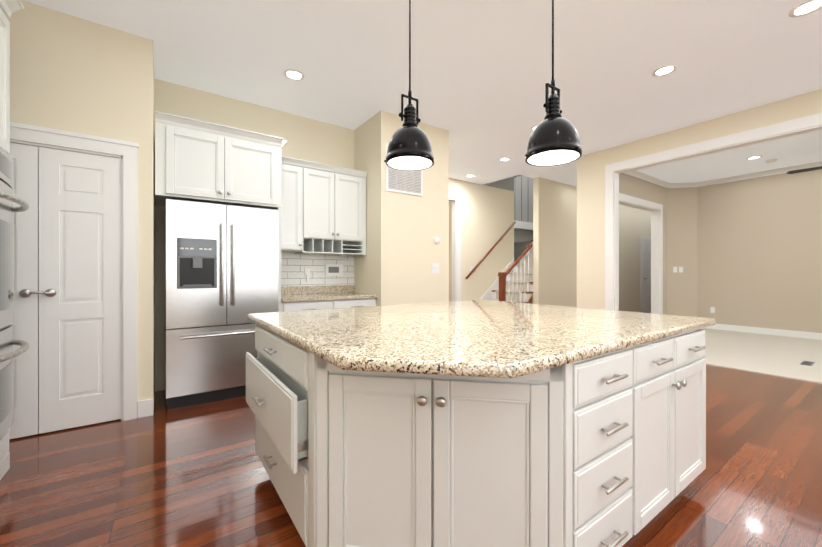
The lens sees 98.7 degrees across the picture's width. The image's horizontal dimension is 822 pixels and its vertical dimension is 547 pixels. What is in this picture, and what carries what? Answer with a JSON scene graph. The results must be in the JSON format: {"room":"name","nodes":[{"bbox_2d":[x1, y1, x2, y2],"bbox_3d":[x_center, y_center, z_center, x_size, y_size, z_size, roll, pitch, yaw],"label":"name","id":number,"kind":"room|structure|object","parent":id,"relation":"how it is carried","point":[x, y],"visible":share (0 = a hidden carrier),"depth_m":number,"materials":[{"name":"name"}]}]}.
{"room":"kitchen","nodes":[
{"label":"kitchen","id":0,"kind":"room"},
{"bbox_2d":[7,0,154,417],"bbox_3d":[-2.997,-0.374,2.735,1.630,3.050,0.800,0,0,-35],"label":"wall","id":1,"kind":"structure","parent":0,"point":[69,73],"depth_m":2.69,"materials":[{"name":"beige paint"}]},
{"bbox_2d":[8,142,120,438],"bbox_3d":[-2.633,0.119,2.501,0.923,2.040,0.093,0,0,-35],"label":"pantry doors","id":2,"kind":"structure","parent":1,"relation":"in","point":[66,323],"depth_m":2.59,"materials":[{"name":"white wood"}]},
{"bbox_2d":[10,122,138,420],"bbox_3d":[-2.667,0.058,2.536,1.130,2.185,0.146,0,0,-35],"label":"door frame","id":3,"kind":"structure","parent":1,"relation":"attached to","point":[124,151],"depth_m":2.76,"materials":[{"name":"white wood"}]},
{"bbox_2d":[138,311,821,417],"bbox_3d":[3.745,1.085,4.242,13.820,0.130,8.000,0,0,-35],"label":"baseboard","id":4,"kind":"structure","parent":1,"relation":"attached to","point":[145,408],"depth_m":6.34,"materials":[{"name":"white wood"}]},
{"bbox_2d":[155,79,353,390],"bbox_3d":[-1.659,-0.375,4.109,2.140,3.050,0.120,0,0,-35],"label":"wall","id":5,"kind":"structure","parent":0,"point":[309,139],"depth_m":3.86,"materials":[{"name":"beige paint"}]},
{"bbox_2d":[281,253,353,285],"bbox_3d":[-1.198,-0.043,4.356,1.094,0.385,0.008,0,0,-35],"label":"tile backsplash","id":6,"kind":"structure","parent":5,"relation":"attached to","point":[293,266],"depth_m":4.36,"materials":[{"name":"white tile"}]},
{"bbox_2d":[304,268,309,280],"bbox_3d":[-1.258,0.012,4.295,0.070,0.155,0.022,0,0,-35],"label":"outlet","id":7,"kind":"object","parent":6,"relation":"attached to","point":[306,270],"depth_m":4.29,"materials":[{"name":"white plastic"}]},
{"bbox_2d":[325,264,342,275],"bbox_3d":[-0.982,-0.045,4.492,0.229,0.141,0.020,0,0,-35],"label":"outlet","id":8,"kind":"object","parent":6,"relation":"attached to","point":[333,269],"depth_m":4.48,"materials":[{"name":"white plastic"}]},
{"bbox_2d":[281,156,367,255],"bbox_3d":[-1.089,-0.739,4.201,1.094,1.033,0.379,0,0,-35],"label":"upper cabinet","id":9,"kind":"object","parent":5,"relation":"attached to","point":[323,210],"visible":0.85,"depth_m":4.09,"materials":[{"name":"white wood"}]},
{"bbox_2d":[354,110,448,305],"bbox_3d":[-0.158,-0.375,4.740,1.040,3.050,0.820,0,0,-35],"label":"wall","id":10,"kind":"structure","parent":0,"point":[393,265],"depth_m":4.36,"materials":[{"name":"beige paint"}]},
{"bbox_2d":[386,143,422,195],"bbox_3d":[-0.071,-1.250,4.287,0.540,0.560,0.018,0,0,-35],"label":"air vent","id":11,"kind":"object","parent":10,"relation":"in","point":[405,182],"visible":0.5,"depth_m":4.28,"materials":[{"name":"white plastic"}]},
{"bbox_2d":[432,263,438,272],"bbox_3d":[0.319,-0.070,4.567,0.120,0.120,0.014,0,0,-35],"label":"light switch","id":12,"kind":"object","parent":10,"relation":"attached to","point":[435,267],"visible":1,"depth_m":4.57,"materials":[{"name":"white plastic"}]},
{"bbox_2d":[434,237,439,243],"bbox_3d":[0.339,-0.425,4.574,0.084,0.084,0.025,0,0,-35],"label":"thermostat","id":13,"kind":"object","parent":10,"relation":"attached to","point":[436,240],"visible":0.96,"depth_m":4.56,"materials":[{"name":"white plastic"}]},
{"bbox_2d":[0,365,821,546],"bbox_3d":[2.962,1.199,5.281,14.300,0.100,11.000,0,0,-35],"label":"floor","id":14,"kind":"structure","parent":0,"point":[187,476],"depth_m":1.95,"materials":[{"name":"brown wood"}]},
{"bbox_2d":[0,0,28,479],"bbox_3d":[-2.352,-0.223,1.612,0.819,2.750,0.942,0,0,-35],"label":"tall cabinet","id":15,"kind":"object","parent":14,"relation":"on","point":[8,198],"visible":1,"depth_m":1.94,"materials":[{"name":"white wood"}]},
{"bbox_2d":[155,111,286,311],"bbox_3d":[-1.853,-0.097,3.492,1.092,2.495,0.656,0,0,-35],"label":"tall cabinet","id":16,"kind":"object","parent":14,"relation":"on","point":[196,160],"visible":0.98,"depth_m":3.21,"materials":[{"name":"white wood"}]},
{"bbox_2d":[165,199,277,409],"bbox_3d":[-1.839,0.263,3.446,0.910,1.775,0.696,0,0,-35],"label":"refrigerator","id":17,"kind":"object","parent":14,"relation":"on","point":[221,272],"visible":0.83,"depth_m":3.15,"materials":[{"name":"grey metal"}]},
{"bbox_2d":[281,285,377,311],"bbox_3d":[-1.014,0.650,4.096,1.094,1.000,0.640,0,0,-35],"label":"base cabinet","id":18,"kind":"object","parent":14,"relation":"on","point":[296,298],"visible":0.27,"depth_m":3.98,"materials":[{"name":"white"}]},
{"bbox_2d":[246,319,705,546],"bbox_3d":[0.303,0.721,1.958,2.038,0.860,1.658,0,0,-35],"label":"kitchen island","id":19,"kind":"object","parent":14,"relation":"on","point":[479,423],"depth_m":1.25,"materials":[{"name":"white wood"}]},
{"bbox_2d":[247,299,715,402],"bbox_3d":[0.338,0.269,2.079,2.080,0.040,1.760,0,0,-35],"label":"island countertop","id":20,"kind":"structure","parent":19,"relation":"on","point":[413,352],"depth_m":1.40,"materials":[{"name":"beige stone"}]},
{"bbox_2d":[480,240,532,303],"bbox_3d":[2.453,0.291,8.557,3.650,2.212,2.460,0,0,-35],"label":"staircase","id":21,"kind":"structure","parent":14,"relation":"on","point":[513,282],"depth_m":7.48,"materials":[{"name":"white wood"}]},
{"bbox_2d":[23,0,821,186],"bbox_3d":[2.962,-3.176,5.278,14.300,2.550,11.000,0,0,-35],"label":"ceiling","id":22,"kind":"structure","parent":0,"point":[481,73],"depth_m":3.19,"materials":[{"name":"white paint"}]},
{"bbox_2d":[284,69,303,80],"bbox_3d":[-1.117,-1.895,3.376,0.188,0.008,0.188,0,0,10],"label":"recessed light","id":23,"kind":"object","parent":22,"relation":"in","point":[292,74],"depth_m":3.37,"materials":[{"name":"white"}]},
{"bbox_2d":[384,0,433,170],"bbox_3d":[-0.004,-1.270,2.109,0.290,1.256,0.299,0,0,-35],"label":"pendant light","id":24,"kind":"object","parent":22,"relation":"hanging from","point":[409,147],"visible":1,"depth_m":2.04,"materials":[{"name":"black metal"}]},
{"bbox_2d":[499,157,509,160],"bbox_3d":[1.559,-1.897,5.879,0.188,0.008,0.188,0,0,-44],"label":"recessed light","id":25,"kind":"object","parent":22,"relation":"in","point":[501,159],"depth_m":5.88,"materials":[{"name":"white"}]},
{"bbox_2d":[525,0,581,165],"bbox_3d":[0.788,-1.260,1.951,0.290,1.276,0.299,0,0,-35],"label":"pendant light","id":26,"kind":"object","parent":22,"relation":"hanging from","point":[554,139],"visible":1,"depth_m":1.89,"materials":[{"name":"black metal"}]},
{"bbox_2d":[652,65,676,76],"bbox_3d":[2.372,-1.895,3.307,0.188,0.008,0.188,0,0,-44],"label":"recessed light","id":27,"kind":"object","parent":22,"relation":"in","point":[668,69],"depth_m":3.30,"materials":[{"name":"white"}]},
{"bbox_2d":[747,156,761,159],"bbox_3d":[5.626,-1.897,5.789,0.188,0.008,0.188,0,0,10],"label":"recessed light","id":28,"kind":"object","parent":22,"relation":"in","point":[753,157],"depth_m":5.78,"materials":[{"name":"white"}]},
{"bbox_2d":[765,159,777,162],"bbox_3d":[6.052,-1.886,5.931,0.150,0.030,0.150,0,0,-35],"label":"smoke detector","id":29,"kind":"object","parent":22,"relation":"attached to","point":[771,161],"visible":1,"depth_m":5.90,"materials":[{"name":"white plastic"}]},
{"bbox_2d":[786,166,821,173],"bbox_3d":[6.369,-1.713,5.123,1.331,0.374,1.286,0,0,-35],"label":"ceiling fan","id":30,"kind":"object","parent":22,"relation":"hanging from","point":[803,170],"visible":1,"depth_m":5.48,"materials":[{"name":"black plastic"}]},
{"bbox_2d":[789,0,821,17],"bbox_3d":[2.832,-1.894,2.517,0.188,0.008,0.188,0,0,-44],"label":"recessed light","id":31,"kind":"object","parent":22,"relation":"in","point":[806,7],"depth_m":2.53,"materials":[{"name":"white"}]},
{"bbox_2d":[449,201,451,300],"bbox_3d":[0.691,-0.378,8.634,0.100,3.050,2.460,0,0,-35],"label":"door frame","id":32,"kind":"structure","parent":0,"point":[450,250],"depth_m":8.21,"materials":[{"name":"white wood"}]},
{"bbox_2d":[449,178,513,300],"bbox_3d":[-1.060,-1.601,5.816,8.350,5.500,0.120,0,0,-35],"label":"wall","id":33,"kind":"structure","parent":0,"point":[487,216],"depth_m":7.59,"materials":[{"name":"beige paint"}]},
{"bbox_2d":[449,193,460,300],"bbox_3d":[0.613,-0.222,6.933,0.970,2.740,0.048,0,0,-35],"label":"door frame","id":34,"kind":"structure","parent":33,"relation":"attached to","point":[456,205],"depth_m":7.16,"materials":[{"name":"white wood"}]},
{"bbox_2d":[466,221,515,278],"bbox_3d":[1.753,-0.539,7.680,1.576,1.318,0.080,0,0,-35],"label":"handrail","id":35,"kind":"object","parent":33,"relation":"attached to","point":[488,252],"depth_m":7.61,"materials":[{"name":"brown wood"}]},
{"bbox_2d":[514,176,532,241],"bbox_3d":[3.428,-1.605,10.946,7.000,5.500,0.120,0,0,-35],"label":"wall","id":36,"kind":"structure","parent":0,"point":[521,235],"depth_m":10.89,"materials":[{"name":"grey paint"}]},
{"bbox_2d":[514,220,532,230],"bbox_3d":[3.783,-1.465,11.049,5.900,0.220,0.118,0,0,-35],"label":"trim","id":37,"kind":"structure","parent":36,"relation":"attached to","point":[523,225],"depth_m":10.71,"materials":[{"name":"white wood"}]},
{"bbox_2d":[521,176,521,220],"bbox_3d":[2.604,-2.525,10.204,2.819,1.901,0.048,0,0,-35],"label":"landing railing","id":38,"kind":"object","parent":37,"relation":"on","point":[521,198],"visible":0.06,"depth_m":10.74,"materials":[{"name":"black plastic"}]},
{"bbox_2d":[533,177,650,311],"bbox_3d":[5.152,-1.603,8.895,6.550,5.500,0.120,0,0,-35],"label":"wall","id":39,"kind":"structure","parent":0,"point":[555,243],"depth_m":7.50,"materials":[{"name":"beige paint"}]},
{"bbox_2d":[641,236,650,312],"bbox_3d":[6.641,0.071,9.865,0.980,2.150,0.016,0,0,-35],"label":"door frame","id":40,"kind":"structure","parent":39,"relation":"attached to","point":[646,238],"depth_m":9.62,"materials":[{"name":"white wood"}]},
{"bbox_2d":[643,240,650,312],"bbox_3d":[6.658,0.114,9.841,0.800,2.040,0.070,0,0,-35],"label":"hall door","id":41,"kind":"structure","parent":39,"relation":"in","point":[646,276],"depth_m":9.77,"materials":[{"name":"white"}]},
{"bbox_2d":[619,173,666,314],"bbox_3d":[4.160,-0.377,6.708,3.195,3.050,0.150,0,0,-35],"label":"wall","id":42,"kind":"structure","parent":0,"point":[629,185],"depth_m":7.14,"materials":[{"name":"beige paint"}]},
{"bbox_2d":[667,187,696,316],"bbox_3d":[5.743,-0.377,7.575,0.530,3.050,0.560,0,0,-35],"label":"wall","id":43,"kind":"structure","parent":0,"point":[681,243],"depth_m":7.48,"materials":[{"name":"beige paint"}]},
{"bbox_2d":[624,161,821,187],"bbox_3d":[5.986,-1.855,4.415,3.534,0.085,5.700,0,0,-35],"label":"crown molding","id":44,"kind":"structure","parent":43,"relation":"attached to","point":[648,178],"depth_m":6.82,"materials":[{"name":"white wood"}]},
{"bbox_2d":[577,89,821,309],"bbox_3d":[4.449,-0.374,3.422,0.125,3.050,5.850,0,0,-35],"label":"wall","id":45,"kind":"structure","parent":0,"point":[590,230],"depth_m":5.41,"materials":[{"name":"beige paint"}]},
{"bbox_2d":[605,113,821,313],"bbox_3d":[4.039,-0.250,4.002,0.161,2.800,3.510,0,0,-35],"label":"door frame","id":46,"kind":"structure","parent":45,"relation":"attached to","point":[613,198],"depth_m":5.30,"materials":[{"name":"white wood"}]},
{"bbox_2d":[697,169,821,332],"bbox_3d":[7.598,-0.376,5.304,0.120,3.050,5.290,0,0,-35],"label":"wall","id":47,"kind":"structure","parent":0,"point":[759,252],"depth_m":6.62,"materials":[{"name":"beige paint"}]},
{"bbox_2d":[710,307,714,312],"bbox_3d":[6.167,0.748,7.219,0.007,0.120,0.070,0,0,-35],"label":"switch plate","id":48,"kind":"object","parent":47,"relation":"attached to","point":[712,309],"depth_m":7.22,"materials":[{"name":"white plastic"}]},
{"bbox_2d":[702,328,821,383],"bbox_3d":[5.979,1.143,4.425,3.640,0.014,5.720,0,0,-35],"label":"floor","id":49,"kind":"structure","parent":0,"point":[778,356],"depth_m":5.01,"materials":[{"name":"beige"}]},
{"bbox_2d":[800,361,814,365],"bbox_3d":[5.010,1.133,4.462,0.300,0.004,0.100,0,0,-35],"label":"floor vent","id":50,"kind":"object","parent":49,"relation":"in","point":[808,363],"visible":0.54,"depth_m":4.40,"materials":[{"name":"grey plastic"}]}
]}

